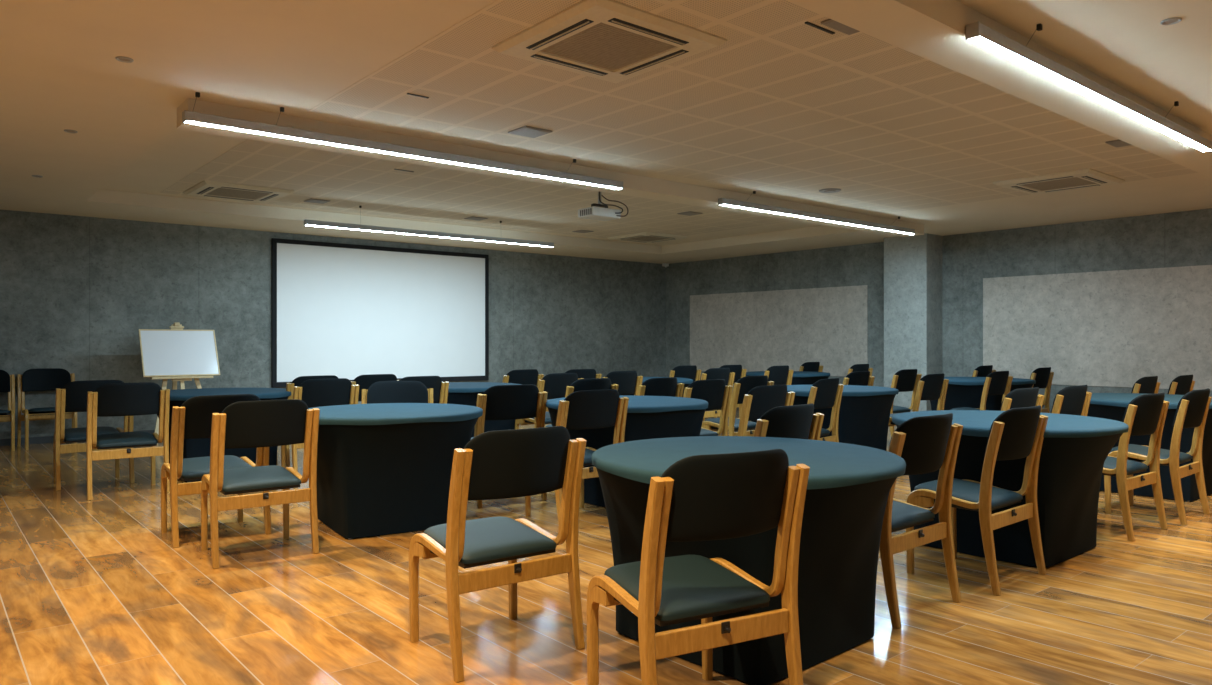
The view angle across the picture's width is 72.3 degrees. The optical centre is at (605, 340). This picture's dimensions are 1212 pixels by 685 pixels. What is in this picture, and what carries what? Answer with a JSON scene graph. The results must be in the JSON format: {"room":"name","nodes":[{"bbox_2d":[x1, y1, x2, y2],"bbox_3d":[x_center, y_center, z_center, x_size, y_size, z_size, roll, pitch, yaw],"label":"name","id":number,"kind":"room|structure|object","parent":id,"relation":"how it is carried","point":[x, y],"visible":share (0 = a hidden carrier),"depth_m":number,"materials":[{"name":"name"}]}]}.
{"room":"assembly chamber","nodes":[
{"label":"assembly chamber","id":0,"kind":"room"},
{"bbox_2d":[0,210,665,438],"bbox_3d":[-3.612,-0.300,12.351,12.670,3.000,0.200,0,0,-40],"label":"wall","id":1,"kind":"structure","parent":0,"point":[77,293],"depth_m":10.84,"materials":[{"name":"grey concrete"}]},
{"bbox_2d":[0,430,154,445],"bbox_3d":[-3.543,1.160,12.269,12.270,0.080,0.015,0,0,-40],"label":"baseboard","id":2,"kind":"structure","parent":1,"relation":"attached to","point":[46,439],"depth_m":9.66,"materials":[{"name":"black wood"}]},
{"bbox_2d":[271,238,488,387],"bbox_3d":[-3.257,-0.385,12.488,3.450,2.050,0.045,0,0,-40],"label":"projection screen","id":3,"kind":"object","parent":1,"relation":"attached to","point":[349,311],"visible":0.93,"depth_m":12.35,"materials":[{"name":"white fabric"}]},
{"bbox_2d":[101,127,821,245],"bbox_3d":[-0.908,-1.719,9.919,8.490,0.162,4.360,0,0,-40],"label":"ceiling","id":4,"kind":"structure","parent":0,"point":[182,159],"depth_m":9.22,"materials":[{"name":"beige paint"}]},
{"bbox_2d":[183,180,293,202],"bbox_3d":[-4.026,-1.619,9.077,0.900,0.042,0.900,0,0,-40],"label":"air conditioner","id":5,"kind":"object","parent":4,"relation":"attached to","point":[206,188],"visible":1,"depth_m":8.97,"materials":[{"name":"beige plastic"}]},
{"bbox_2d":[207,188,269,198],"bbox_3d":[-4.026,-1.618,9.077,0.521,0.020,0.521,0,0,-40],"label":"grille","id":6,"kind":"object","parent":5,"relation":"attached to","point":[220,192],"depth_m":9.06,"materials":[{"name":"white plastic"}]},
{"bbox_2d":[304,198,329,203],"bbox_3d":[-3.373,-1.632,9.688,0.230,0.012,0.230,0,0,-40],"label":"ceiling speaker","id":7,"kind":"object","parent":4,"relation":"attached to","point":[311,200],"visible":1,"depth_m":9.67},
{"bbox_2d":[304,206,553,246],"bbox_3d":[-2.127,-1.490,10.750,3.550,0.299,0.062,0,0,-40],"label":"linear light","id":8,"kind":"object","parent":4,"relation":"hanging from","point":[306,222],"visible":1,"depth_m":10.54,"materials":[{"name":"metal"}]},
{"bbox_2d":[306,225,548,246],"bbox_3d":[-2.127,-1.345,10.750,3.520,0.005,0.050,0,0,-40],"label":"diffuser","id":9,"kind":"object","parent":8,"relation":"attached to","point":[352,227],"depth_m":10.66,"materials":[{"name":"white plastic"}]},
{"bbox_2d":[464,216,487,220],"bbox_3d":[-1.733,-1.632,11.067,0.230,0.012,0.230,0,0,-40],"label":"ceiling speaker","id":10,"kind":"object","parent":4,"relation":"attached to","point":[472,217],"visible":1,"depth_m":11.01},
{"bbox_2d":[572,230,593,232],"bbox_3d":[-0.343,-1.632,12.375,0.230,0.012,0.230,0,0,-40],"label":"ceiling speaker","id":11,"kind":"object","parent":4,"relation":"attached to","point":[578,231],"visible":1,"depth_m":12.32},
{"bbox_2d":[578,191,627,220],"bbox_3d":[-0.038,-1.460,8.701,0.469,0.360,0.326,0,0,-40],"label":"projector","id":12,"kind":"object","parent":4,"relation":"hanging from","point":[599,213],"visible":0.94,"depth_m":8.61,"materials":[{"name":"white plastic"}]},
{"bbox_2d":[580,208,590,215],"bbox_3d":[-0.206,-1.325,8.541,0.006,0.060,0.185,0,0,-40],"label":"vent","id":13,"kind":"object","parent":12,"relation":"attached to","point":[584,211],"depth_m":8.55,"materials":[{"name":"black plastic"}]},
{"bbox_2d":[608,232,687,242],"bbox_3d":[0.660,-1.619,13.075,0.900,0.042,0.900,0,0,-40],"label":"air conditioner","id":14,"kind":"object","parent":4,"relation":"attached to","point":[643,237],"visible":1,"depth_m":12.95,"materials":[{"name":"beige plastic"}]},
{"bbox_2d":[628,236,669,241],"bbox_3d":[0.660,-1.618,13.075,0.521,0.020,0.521,0,0,-40],"label":"grille","id":15,"kind":"object","parent":14,"relation":"attached to","point":[644,238],"depth_m":13.15,"materials":[{"name":"white plastic"}]},
{"bbox_2d":[677,211,702,215],"bbox_3d":[1.076,-1.632,10.634,0.230,0.012,0.230,0,0,-40],"label":"ceiling speaker","id":16,"kind":"object","parent":4,"relation":"attached to","point":[689,213],"visible":1,"depth_m":10.58},
{"bbox_2d":[0,408,1211,684],"bbox_3d":[0.614,1.275,7.282,12.670,0.150,13.400,0,0,-40],"label":"floor","id":17,"kind":"structure","parent":0,"point":[93,592],"depth_m":3.78,"materials":[{"name":"brown wood"}]},
{"bbox_2d":[0,370,14,450],"bbox_3d":[-6.806,0.761,9.100,0.554,0.883,0.551,0,0,-40],"label":"chair","id":18,"kind":"object","parent":17,"relation":"on","point":[7,382],"visible":1,"depth_m":9.34,"materials":[{"name":"brown wood"}]},
{"bbox_2d":[17,368,76,449],"bbox_3d":[-6.360,0.761,9.471,0.554,0.883,0.551,0,0,-40],"label":"chair","id":19,"kind":"object","parent":17,"relation":"on","point":[45,379],"visible":0.71,"depth_m":9.48,"materials":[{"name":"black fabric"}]},
{"bbox_2d":[53,380,133,490],"bbox_3d":[-4.324,0.761,6.983,0.554,0.883,0.551,0,0,-40],"label":"chair","id":20,"kind":"object","parent":17,"relation":"on","point":[73,396],"visible":0.69,"depth_m":6.74,"materials":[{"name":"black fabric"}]},
{"bbox_2d":[86,382,169,499],"bbox_3d":[-3.806,0.761,6.581,0.554,0.883,0.551,0,0,-37],"label":"chair","id":21,"kind":"object","parent":17,"relation":"on","point":[141,398],"visible":0.99,"depth_m":6.42,"materials":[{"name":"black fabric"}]},
{"bbox_2d":[150,322,212,434],"bbox_3d":[-5.252,0.489,10.203,0.708,1.437,0.724,0,0,-40],"label":"easel","id":22,"kind":"object","parent":17,"relation":"on","point":[176,325],"visible":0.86,"depth_m":10.07,"materials":[{"name":"brown wood"}]},
{"bbox_2d":[138,329,219,376],"bbox_3d":[-5.211,0.143,10.154,0.850,0.571,0.290,0,0,-40],"label":"whiteboard","id":23,"kind":"object","parent":22,"relation":"on","point":[164,352],"visible":1,"depth_m":10.14,"materials":[{"name":"ceramic"}]},
{"bbox_2d":[161,394,270,547],"bbox_3d":[-2.432,0.761,5.150,0.554,0.883,0.551,0,0,-40],"label":"chair","id":24,"kind":"object","parent":17,"relation":"on","point":[193,419],"visible":0.64,"depth_m":4.91,"materials":[{"name":"brown wood"}]},
{"bbox_2d":[157,388,290,482],"bbox_3d":[-3.492,0.827,7.530,1.244,0.745,1.244,0,0,43],"label":"round table","id":25,"kind":"object","parent":17,"relation":"on","point":[192,448],"visible":0.25,"depth_m":7.23,"materials":[{"name":"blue fabric"}]},
{"bbox_2d":[201,399,319,568],"bbox_3d":[-1.974,0.761,4.704,0.554,0.883,0.551,0,0,-37],"label":"chair","id":26,"kind":"object","parent":17,"relation":"on","point":[264,423],"visible":1,"depth_m":4.56,"materials":[{"name":"black fabric"}]},
{"bbox_2d":[277,375,337,466],"bbox_3d":[-2.823,0.761,7.883,0.554,0.883,0.551,0,0,-40],"label":"chair","id":27,"kind":"object","parent":17,"relation":"on","point":[297,381],"visible":0.11,"depth_m":7.59,"materials":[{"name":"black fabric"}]},
{"bbox_2d":[281,378,358,471],"bbox_3d":[-2.518,0.761,7.278,0.554,0.883,0.551,0,0,-38],"label":"chair","id":28,"kind":"object","parent":17,"relation":"on","point":[334,391],"visible":0.3,"depth_m":7.06,"materials":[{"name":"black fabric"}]},
{"bbox_2d":[351,374,398,400],"bbox_3d":[-2.354,0.761,8.196,0.554,0.883,0.551,0,0,-40],"label":"chair","id":29,"kind":"object","parent":17,"relation":"on","point":[364,381],"visible":0.08,"depth_m":7.94,"materials":[{"name":"black fabric"}]},
{"bbox_2d":[309,403,482,538],"bbox_3d":[-1.446,0.827,5.513,1.244,0.745,1.244,0,0,16],"label":"round table","id":30,"kind":"object","parent":17,"relation":"on","point":[383,468],"visible":0.85,"depth_m":5.11,"materials":[{"name":"black fabric"}]},
{"bbox_2d":[362,381,432,403],"bbox_3d":[-1.619,0.761,6.436,0.554,0.883,0.551,0,0,-13],"label":"chair","id":31,"kind":"object","parent":17,"relation":"on","point":[380,391],"visible":0.2,"depth_m":6.65,"materials":[{"name":"black fabric"}]},
{"bbox_2d":[399,376,448,403],"bbox_3d":[-1.830,0.761,7.786,0.554,0.883,0.551,0,0,-40],"label":"chair","id":32,"kind":"object","parent":17,"relation":"on","point":[440,389],"visible":0.16,"depth_m":7.70,"materials":[{"name":"black fabric"}]},
{"bbox_2d":[447,382,521,437],"bbox_3d":[-1.478,0.827,8.597,1.244,0.745,1.244,0,0,1],"label":"round table","id":33,"kind":"object","parent":17,"relation":"on","point":[462,393],"visible":0.16,"depth_m":8.26,"materials":[{"name":"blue fabric"}]},
{"bbox_2d":[409,426,586,681],"bbox_3d":[-0.434,0.761,3.254,0.554,0.883,0.551,0,0,-37],"label":"chair","id":34,"kind":"object","parent":17,"relation":"on","point":[499,464],"visible":1,"depth_m":3.11,"materials":[{"name":"black fabric"}]},
{"bbox_2d":[471,384,546,507],"bbox_3d":[-0.794,0.761,6.291,0.554,0.883,0.551,0,0,-32],"label":"chair","id":35,"kind":"object","parent":17,"relation":"on","point":[499,402],"visible":0.41,"depth_m":6.06,"materials":[{"name":"black fabric"}]},
{"bbox_2d":[502,369,543,386],"bbox_3d":[-1.073,0.761,9.563,0.554,0.883,0.551,0,0,-43],"label":"chair","id":36,"kind":"object","parent":17,"relation":"on","point":[524,376],"visible":0.09,"depth_m":9.35,"materials":[{"name":"black fabric"}]},
{"bbox_2d":[515,373,583,428],"bbox_3d":[-0.580,0.761,8.503,0.554,0.883,0.551,0,0,-40],"label":"chair","id":37,"kind":"object","parent":17,"relation":"on","point":[555,385],"visible":0.28,"depth_m":8.28,"materials":[{"name":"black fabric"}]},
{"bbox_2d":[546,369,601,411],"bbox_3d":[-0.405,0.761,9.690,0.554,0.883,0.551,0,0,-36],"label":"chair","id":38,"kind":"object","parent":17,"relation":"on","point":[582,373],"visible":0.12,"depth_m":9.49,"materials":[{"name":"black fabric"}]},
{"bbox_2d":[525,389,628,522],"bbox_3d":[-0.202,0.761,5.641,0.554,0.883,0.551,0,0,-38],"label":"chair","id":39,"kind":"object","parent":17,"relation":"on","point":[589,409],"visible":0.41,"depth_m":5.45,"materials":[{"name":"black fabric"}]},
{"bbox_2d":[545,378,618,426],"bbox_3d":[-0.246,0.761,7.323,0.554,0.883,0.551,0,0,-40],"label":"chair","id":40,"kind":"object","parent":17,"relation":"on","point":[594,383],"visible":0.13,"depth_m":7.08,"materials":[{"name":"black fabric"}]},
{"bbox_2d":[603,371,642,394],"bbox_3d":[0.048,0.761,9.078,0.554,0.883,0.551,0,0,-40],"label":"chair","id":41,"kind":"object","parent":17,"relation":"on","point":[628,382],"visible":0.18,"depth_m":8.89,"materials":[{"name":"black fabric"}]},
{"bbox_2d":[546,395,707,506],"bbox_3d":[0.157,0.827,6.354,1.274,0.745,1.274,0,0,-42],"label":"round table","id":42,"kind":"object","parent":17,"relation":"on","point":[648,417],"visible":0.43,"depth_m":5.95,"materials":[{"name":"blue fabric"}]},
{"bbox_2d":[602,377,692,396],"bbox_3d":[0.424,0.827,10.001,1.244,0.745,1.244,0,0,26],"label":"round table","id":43,"kind":"object","parent":17,"relation":"on","point":[686,381],"visible":0.08,"depth_m":9.76,"materials":[{"name":"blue fabric"}]},
{"bbox_2d":[637,377,683,396],"bbox_3d":[0.350,0.761,7.481,0.554,0.883,0.551,0,0,-43],"label":"chair","id":44,"kind":"object","parent":17,"relation":"on","point":[667,386],"visible":0.27,"depth_m":7.26,"materials":[{"name":"black fabric"}]},
{"bbox_2d":[669,365,700,381],"bbox_3d":[0.918,0.761,11.080,0.554,0.883,0.551,0,0,-40],"label":"chair","id":45,"kind":"object","parent":17,"relation":"on","point":[688,371],"visible":0.2,"depth_m":10.86,"materials":[{"name":"black fabric"}]},
{"bbox_2d":[587,449,809,684],"bbox_3d":[0.276,0.761,2.623,0.554,0.883,0.551,0,0,-28],"label":"chair","id":46,"kind":"object","parent":17,"relation":"on","point":[707,497],"visible":1,"depth_m":2.47,"materials":[{"name":"brown wood"}]},
{"bbox_2d":[683,379,732,435],"bbox_3d":[0.729,0.761,7.121,0.554,0.883,0.551,0,0,-40],"label":"chair","id":47,"kind":"object","parent":17,"relation":"on","point":[715,392],"visible":0.44,"depth_m":6.98,"materials":[{"name":"black fabric"}]},
{"bbox_2d":[701,368,734,420],"bbox_3d":[1.211,0.761,10.088,0.554,0.883,0.551,0,0,-40],"label":"chair","id":48,"kind":"object","parent":17,"relation":"on","point":[712,373],"visible":0.21,"depth_m":9.90,"materials":[{"name":"black fabric"}]},
{"bbox_2d":[713,365,746,417],"bbox_3d":[1.573,0.761,11.404,0.554,0.883,0.551,0,0,-37],"label":"chair","id":49,"kind":"object","parent":17,"relation":"on","point":[739,372],"visible":0.07,"depth_m":11.25,"materials":[{"name":"black fabric"}]},
{"bbox_2d":[702,375,773,435],"bbox_3d":[1.240,0.761,7.872,0.554,0.883,0.551,0,0,-42],"label":"chair","id":50,"kind":"object","parent":17,"relation":"on","point":[745,384],"visible":0.55,"depth_m":7.62,"materials":[{"name":"black fabric"}]},
{"bbox_2d":[591,436,905,684],"bbox_3d":[0.563,0.827,3.385,1.244,0.745,1.244,0,0,16],"label":"round table","id":51,"kind":"object","parent":17,"relation":"on","point":[849,486],"visible":0.64,"depth_m":3.07,"materials":[{"name":"fabric"}]},
{"bbox_2d":[738,384,794,435],"bbox_3d":[1.066,0.761,6.243,0.554,0.883,0.551,0,0,-41],"label":"chair","id":52,"kind":"object","parent":17,"relation":"on","point":[760,399],"visible":0.25,"depth_m":5.99,"materials":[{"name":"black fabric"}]},
{"bbox_2d":[739,365,793,417],"bbox_3d":[2.134,0.761,11.026,0.554,0.883,0.551,0,0,-40],"label":"chair","id":53,"kind":"object","parent":17,"relation":"on","point":[780,375],"visible":0.23,"depth_m":10.82,"materials":[{"name":"black fabric"}]},
{"bbox_2d":[746,371,829,422],"bbox_3d":[2.600,0.827,11.998,1.244,0.745,1.244,0,0,9],"label":"round table","id":54,"kind":"object","parent":17,"relation":"on","point":[799,377],"visible":0.14,"depth_m":11.50,"materials":[{"name":"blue fabric"}]},
{"bbox_2d":[754,403,823,439],"bbox_3d":[0.796,0.761,4.364,0.554,0.883,0.551,0,0,-44],"label":"chair","id":55,"kind":"object","parent":17,"relation":"on","point":[793,421],"visible":0.21,"depth_m":4.13,"materials":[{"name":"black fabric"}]},
{"bbox_2d":[799,362,822,371],"bbox_3d":[3.043,0.761,12.982,0.554,0.883,0.551,0,0,-40],"label":"chair","id":56,"kind":"object","parent":17,"relation":"on","point":[807,366],"visible":0.19,"depth_m":12.74,"materials":[{"name":"black fabric"}]},
{"bbox_2d":[807,378,843,441],"bbox_3d":[1.754,0.761,7.295,0.551,0.883,0.554,0,0,41],"label":"chair","id":57,"kind":"object","parent":17,"relation":"on","point":[824,393],"visible":0.36,"depth_m":7.13,"materials":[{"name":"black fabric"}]},
{"bbox_2d":[787,385,898,450],"bbox_3d":[2.188,0.827,8.073,1.244,0.745,1.244,0,0,26],"label":"round table","id":58,"kind":"object","parent":17,"relation":"on","point":[864,412],"visible":0.34,"depth_m":7.63,"materials":[{"name":"black fabric"}]},
{"bbox_2d":[843,371,874,385],"bbox_3d":[2.554,0.761,8.981,0.554,0.883,0.551,0,0,-42],"label":"chair","id":59,"kind":"object","parent":17,"relation":"on","point":[861,378],"visible":0.1,"depth_m":8.74,"materials":[{"name":"black fabric"}]},
{"bbox_2d":[847,364,872,376],"bbox_3d":[3.440,0.761,11.803,0.554,0.883,0.551,0,0,-40],"label":"chair","id":60,"kind":"object","parent":17,"relation":"on","point":[857,367],"visible":0.15,"depth_m":11.55,"materials":[{"name":"black fabric"}]},
{"bbox_2d":[890,369,921,436],"bbox_3d":[3.316,0.761,9.655,0.554,0.883,0.551,0,0,-40],"label":"chair","id":61,"kind":"object","parent":17,"relation":"on","point":[905,380],"visible":0.43,"depth_m":9.44,"materials":[{"name":"black fabric"}]},
{"bbox_2d":[888,373,948,426],"bbox_3d":[3.083,0.761,8.315,0.554,0.883,0.551,0,0,-42],"label":"chair","id":62,"kind":"object","parent":17,"relation":"on","point":[930,386],"visible":0.31,"depth_m":8.08,"materials":[{"name":"black fabric"}]},
{"bbox_2d":[879,413,962,627],"bbox_3d":[1.282,0.761,3.806,0.554,0.883,0.551,0,0,-41],"label":"chair","id":63,"kind":"object","parent":17,"relation":"on","point":[927,444],"visible":0.6,"depth_m":3.62,"materials":[{"name":"black fabric"}]},
{"bbox_2d":[906,405,1047,594],"bbox_3d":[1.911,0.761,4.253,0.554,0.883,0.551,0,0,-41],"label":"chair","id":64,"kind":"object","parent":17,"relation":"on","point":[1016,433],"visible":0.91,"depth_m":4.09,"materials":[{"name":"black fabric"}]},
{"bbox_2d":[951,371,1012,409],"bbox_3d":[4.095,0.761,9.081,0.554,0.883,0.551,0,0,-40],"label":"chair","id":65,"kind":"object","parent":17,"relation":"on","point":[997,382],"visible":0.31,"depth_m":8.84,"materials":[{"name":"black fabric"}]},
{"bbox_2d":[930,377,1035,410],"bbox_3d":[4.478,0.827,9.996,1.244,0.745,1.244,0,0,-16],"label":"round table","id":66,"kind":"object","parent":17,"relation":"on","point":[961,391],"visible":0.29,"depth_m":9.57,"materials":[{"name":"black fabric"}]},
{"bbox_2d":[972,365,995,376],"bbox_3d":[4.869,0.761,11.119,0.554,0.883,0.551,0,0,-40],"label":"chair","id":67,"kind":"object","parent":17,"relation":"on","point":[981,371],"visible":0.12,"depth_m":10.86,"materials":[{"name":"black fabric"}]},
{"bbox_2d":[892,410,1128,567],"bbox_3d":[2.338,0.827,4.879,1.244,0.745,1.244,0,0,25],"label":"round table","id":68,"kind":"object","parent":17,"relation":"on","point":[1075,449],"visible":0.59,"depth_m":4.46,"materials":[{"name":"black fabric"}]},
{"bbox_2d":[1000,387,1043,410],"bbox_3d":[2.755,0.761,5.893,0.554,0.883,0.551,0,0,-40],"label":"chair","id":69,"kind":"object","parent":17,"relation":"on","point":[1022,397],"visible":0.13,"depth_m":5.63,"materials":[{"name":"black fabric"}]},
{"bbox_2d":[1030,367,1053,412],"bbox_3d":[5.207,0.761,10.307,0.554,0.883,0.551,0,0,-40],"label":"chair","id":70,"kind":"object","parent":17,"relation":"on","point":[1043,376],"visible":0.38,"depth_m":10.12,"materials":[{"name":"black fabric"}]},
{"bbox_2d":[1051,385,1091,415],"bbox_3d":[3.281,0.761,6.215,0.554,0.883,0.551,0,0,-40],"label":"chair","id":71,"kind":"object","parent":17,"relation":"on","point":[1071,400],"visible":0.21,"depth_m":5.96,"materials":[{"name":"black fabric"}]},
{"bbox_2d":[1102,392,1169,540],"bbox_3d":[3.232,0.761,5.301,0.554,0.883,0.551,0,0,-38],"label":"chair","id":72,"kind":"object","parent":17,"relation":"on","point":[1145,414],"visible":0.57,"depth_m":5.08,"materials":[{"name":"brown wood"}]},
{"bbox_2d":[1131,376,1159,393],"bbox_3d":[4.827,0.761,7.764,0.554,0.883,0.551,0,0,-40],"label":"chair","id":73,"kind":"object","parent":17,"relation":"on","point":[1149,385],"visible":0.12,"depth_m":7.50,"materials":[{"name":"black fabric"}]},
{"bbox_2d":[1087,393,1211,501],"bbox_3d":[4.391,0.827,6.695,1.244,0.745,1.244,0,0,26],"label":"round table","id":74,"kind":"object","parent":17,"relation":"on","point":[1112,406],"visible":0.31,"depth_m":6.31,"materials":[{"name":"black fabric"}]},
{"bbox_2d":[1104,388,1211,524],"bbox_3d":[3.832,0.761,5.737,0.554,0.883,0.551,0,0,-41],"label":"chair","id":75,"kind":"object","parent":17,"relation":"on","point":[1192,409],"visible":0.83,"depth_m":5.55,"materials":[{"name":"brown wood"}]},
{"bbox_2d":[1168,375,1194,394],"bbox_3d":[5.374,0.761,8.077,0.554,0.883,0.551,0,0,-40],"label":"chair","id":76,"kind":"object","parent":17,"relation":"on","point":[1183,384],"visible":0.17,"depth_m":7.81,"materials":[{"name":"black fabric"}]},
{"bbox_2d":[0,0,1211,263],"bbox_3d":[0.614,-1.649,7.282,12.270,0.302,13.000,0,0,-40],"label":"ceiling","id":77,"kind":"structure","parent":0,"point":[787,106],"depth_m":5.26,"materials":[{"name":"tile"}]},
{"bbox_2d":[64,129,77,132],"bbox_3d":[-3.822,-1.496,5.927,0.084,0.008,0.084,0,0,-40],"label":"recessed light","id":78,"kind":"object","parent":77,"relation":"in","point":[66,130],"visible":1,"depth_m":5.93,"materials":[{"name":"metal"}]},
{"bbox_2d":[115,56,133,62],"bbox_3d":[-2.561,-1.496,4.414,0.084,0.008,0.084,0,0,-40],"label":"recessed light","id":79,"kind":"object","parent":77,"relation":"in","point":[119,58],"visible":1,"depth_m":4.41,"materials":[{"name":"metal"}]},
{"bbox_2d":[182,92,622,189],"bbox_3d":[-1.191,-1.421,6.168,3.540,0.160,0.170,0,0,-40],"label":"linear light","id":80,"kind":"object","parent":77,"relation":"hanging from","point":[190,117],"visible":1,"depth_m":5.87,"materials":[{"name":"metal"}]},
{"bbox_2d":[185,121,621,188],"bbox_3d":[-1.226,-1.345,6.209,3.510,0.005,0.050,0,0,-40],"label":"diffuser","id":81,"kind":"object","parent":80,"relation":"attached to","point":[218,124],"depth_m":5.96,"materials":[{"name":"white plastic"}]},
{"bbox_2d":[407,93,428,98],"bbox_3d":[-1.146,-1.495,5.061,0.140,0.006,0.016,0,0,-40],"label":"ceiling vent","id":82,"kind":"object","parent":77,"relation":"in","point":[407,93],"visible":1,"depth_m":5.05,"materials":[{"name":"black plastic"}]},
{"bbox_2d":[508,126,551,137],"bbox_3d":[-0.543,-1.492,5.929,0.230,0.012,0.230,0,0,-40],"label":"air vent","id":83,"kind":"object","parent":77,"relation":"attached to","point":[527,131],"visible":1,"depth_m":5.90,"materials":[{"name":"white metal"}]},
{"bbox_2d":[177,98,923,236],"bbox_3d":[0.667,-1.435,8.023,8.700,0.130,0.290,0,0,-40],"label":"ceiling beam","id":84,"kind":"structure","parent":77,"relation":"attached to","point":[633,185],"depth_m":6.73,"materials":[{"name":"beige paint"}]},
{"bbox_2d":[492,0,726,82],"bbox_3d":[0.009,-1.479,4.174,0.840,0.042,0.840,0,0,-40],"label":"air conditioner","id":85,"kind":"object","parent":77,"relation":"attached to","point":[613,41],"visible":1,"depth_m":4.08,"materials":[{"name":"beige plastic"}]},
{"bbox_2d":[540,23,675,70],"bbox_3d":[0.009,-1.478,4.174,0.486,0.020,0.486,0,0,-40],"label":"grille","id":86,"kind":"object","parent":85,"relation":"attached to","point":[601,46],"depth_m":4.17,"materials":[{"name":"white plastic"}]},
{"bbox_2d":[718,191,914,234],"bbox_3d":[2.526,-1.421,9.267,3.560,0.160,0.170,0,0,-40],"label":"linear light","id":87,"kind":"object","parent":77,"relation":"hanging from","point":[721,201],"visible":1,"depth_m":9.05,"materials":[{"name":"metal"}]},
{"bbox_2d":[722,204,910,233],"bbox_3d":[2.492,-1.345,9.309,3.530,0.005,0.050,0,0,-40],"label":"diffuser","id":88,"kind":"object","parent":87,"relation":"attached to","point":[743,206],"depth_m":9.16,"materials":[{"name":"white plastic"}]},
{"bbox_2d":[805,21,834,33],"bbox_3d":[1.022,-1.495,3.965,0.220,0.006,0.016,0,0,-40],"label":"ceiling vent","id":89,"kind":"object","parent":77,"relation":"in","point":[807,22],"visible":1,"depth_m":3.96,"materials":[{"name":"black plastic"}]},
{"bbox_2d":[819,188,840,192],"bbox_3d":[2.225,-1.490,8.245,0.220,0.020,0.220,0,0,-40],"label":"ceiling vent","id":90,"kind":"object","parent":77,"relation":"in","point":[828,190],"visible":1,"depth_m":8.21,"materials":[{"name":"white metal"}]},
{"bbox_2d":[821,19,859,34],"bbox_3d":[1.168,-1.492,3.878,0.230,0.012,0.230,0,0,-40],"label":"ceiling speaker","id":91,"kind":"object","parent":77,"relation":"attached to","point":[830,23],"visible":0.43,"depth_m":3.93},
{"bbox_2d":[786,0,1211,177],"bbox_3d":[3.084,-1.435,5.123,8.700,0.130,0.280,0,0,-40],"label":"ceiling beam","id":92,"kind":"structure","parent":77,"relation":"attached to","point":[932,30],"depth_m":4.10,"materials":[{"name":"beige paint"}]},
{"bbox_2d":[993,168,1124,194],"bbox_3d":[4.241,-1.479,7.780,0.840,0.042,0.840,0,0,-40],"label":"air conditioner","id":93,"kind":"object","parent":77,"relation":"attached to","point":[1088,177],"visible":1,"depth_m":7.68,"materials":[{"name":"beige plastic"}]},
{"bbox_2d":[1023,177,1096,190],"bbox_3d":[4.241,-1.478,7.780,0.486,0.020,0.486,0,0,-40],"label":"grille","id":94,"kind":"object","parent":93,"relation":"attached to","point":[1073,182],"depth_m":7.79,"materials":[{"name":"white plastic"}]},
{"bbox_2d":[965,21,1211,151],"bbox_3d":[2.958,-1.421,4.752,3.440,0.160,0.120,0,0,-40],"label":"linear light","id":95,"kind":"object","parent":77,"relation":"hanging from","point":[977,33],"visible":1,"depth_m":4.34,"materials":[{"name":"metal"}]},
{"bbox_2d":[1105,140,1130,146],"bbox_3d":[3.915,-1.492,6.225,0.230,0.012,0.230,0,0,-40],"label":"ceiling speaker","id":96,"kind":"object","parent":77,"relation":"attached to","point":[1116,143],"visible":0.47,"depth_m":6.24},
{"bbox_2d":[1160,17,1181,24],"bbox_3d":[2.646,-1.496,3.885,0.084,0.008,0.084,0,0,-40],"label":"recessed light","id":97,"kind":"object","parent":77,"relation":"in","point":[1173,20],"visible":1,"depth_m":3.88,"materials":[{"name":"metal"}]},
{"bbox_2d":[884,233,942,411],"bbox_3d":[4.421,-0.150,11.953,0.440,2.700,0.660,0,0,-40],"label":"wall pillar","id":98,"kind":"structure","parent":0,"point":[913,265],"depth_m":11.77,"materials":[{"name":"concrete"}]},
{"bbox_2d":[666,208,1211,412],"bbox_3d":[5.403,-0.300,11.275,0.200,3.000,13.000,0,0,-40],"label":"wall","id":99,"kind":"structure","parent":0,"point":[1183,238],"depth_m":11.57,"materials":[{"name":"grey concrete"}]},
{"bbox_2d":[690,285,867,376],"bbox_3d":[2.805,-0.150,14.226,0.012,1.420,3.800,0,0,-40],"label":"wall panel","id":100,"kind":"object","parent":99,"relation":"attached to","point":[760,330],"depth_m":14.01,"materials":[{"name":"concrete"}]},
{"bbox_2d":[983,265,1211,390],"bbox_3d":[6.625,-0.150,9.644,0.012,1.420,4.530,0,0,-40],"label":"wall panel","id":101,"kind":"object","parent":99,"relation":"attached to","point":[1118,328],"depth_m":10.23,"materials":[{"name":"concrete"}]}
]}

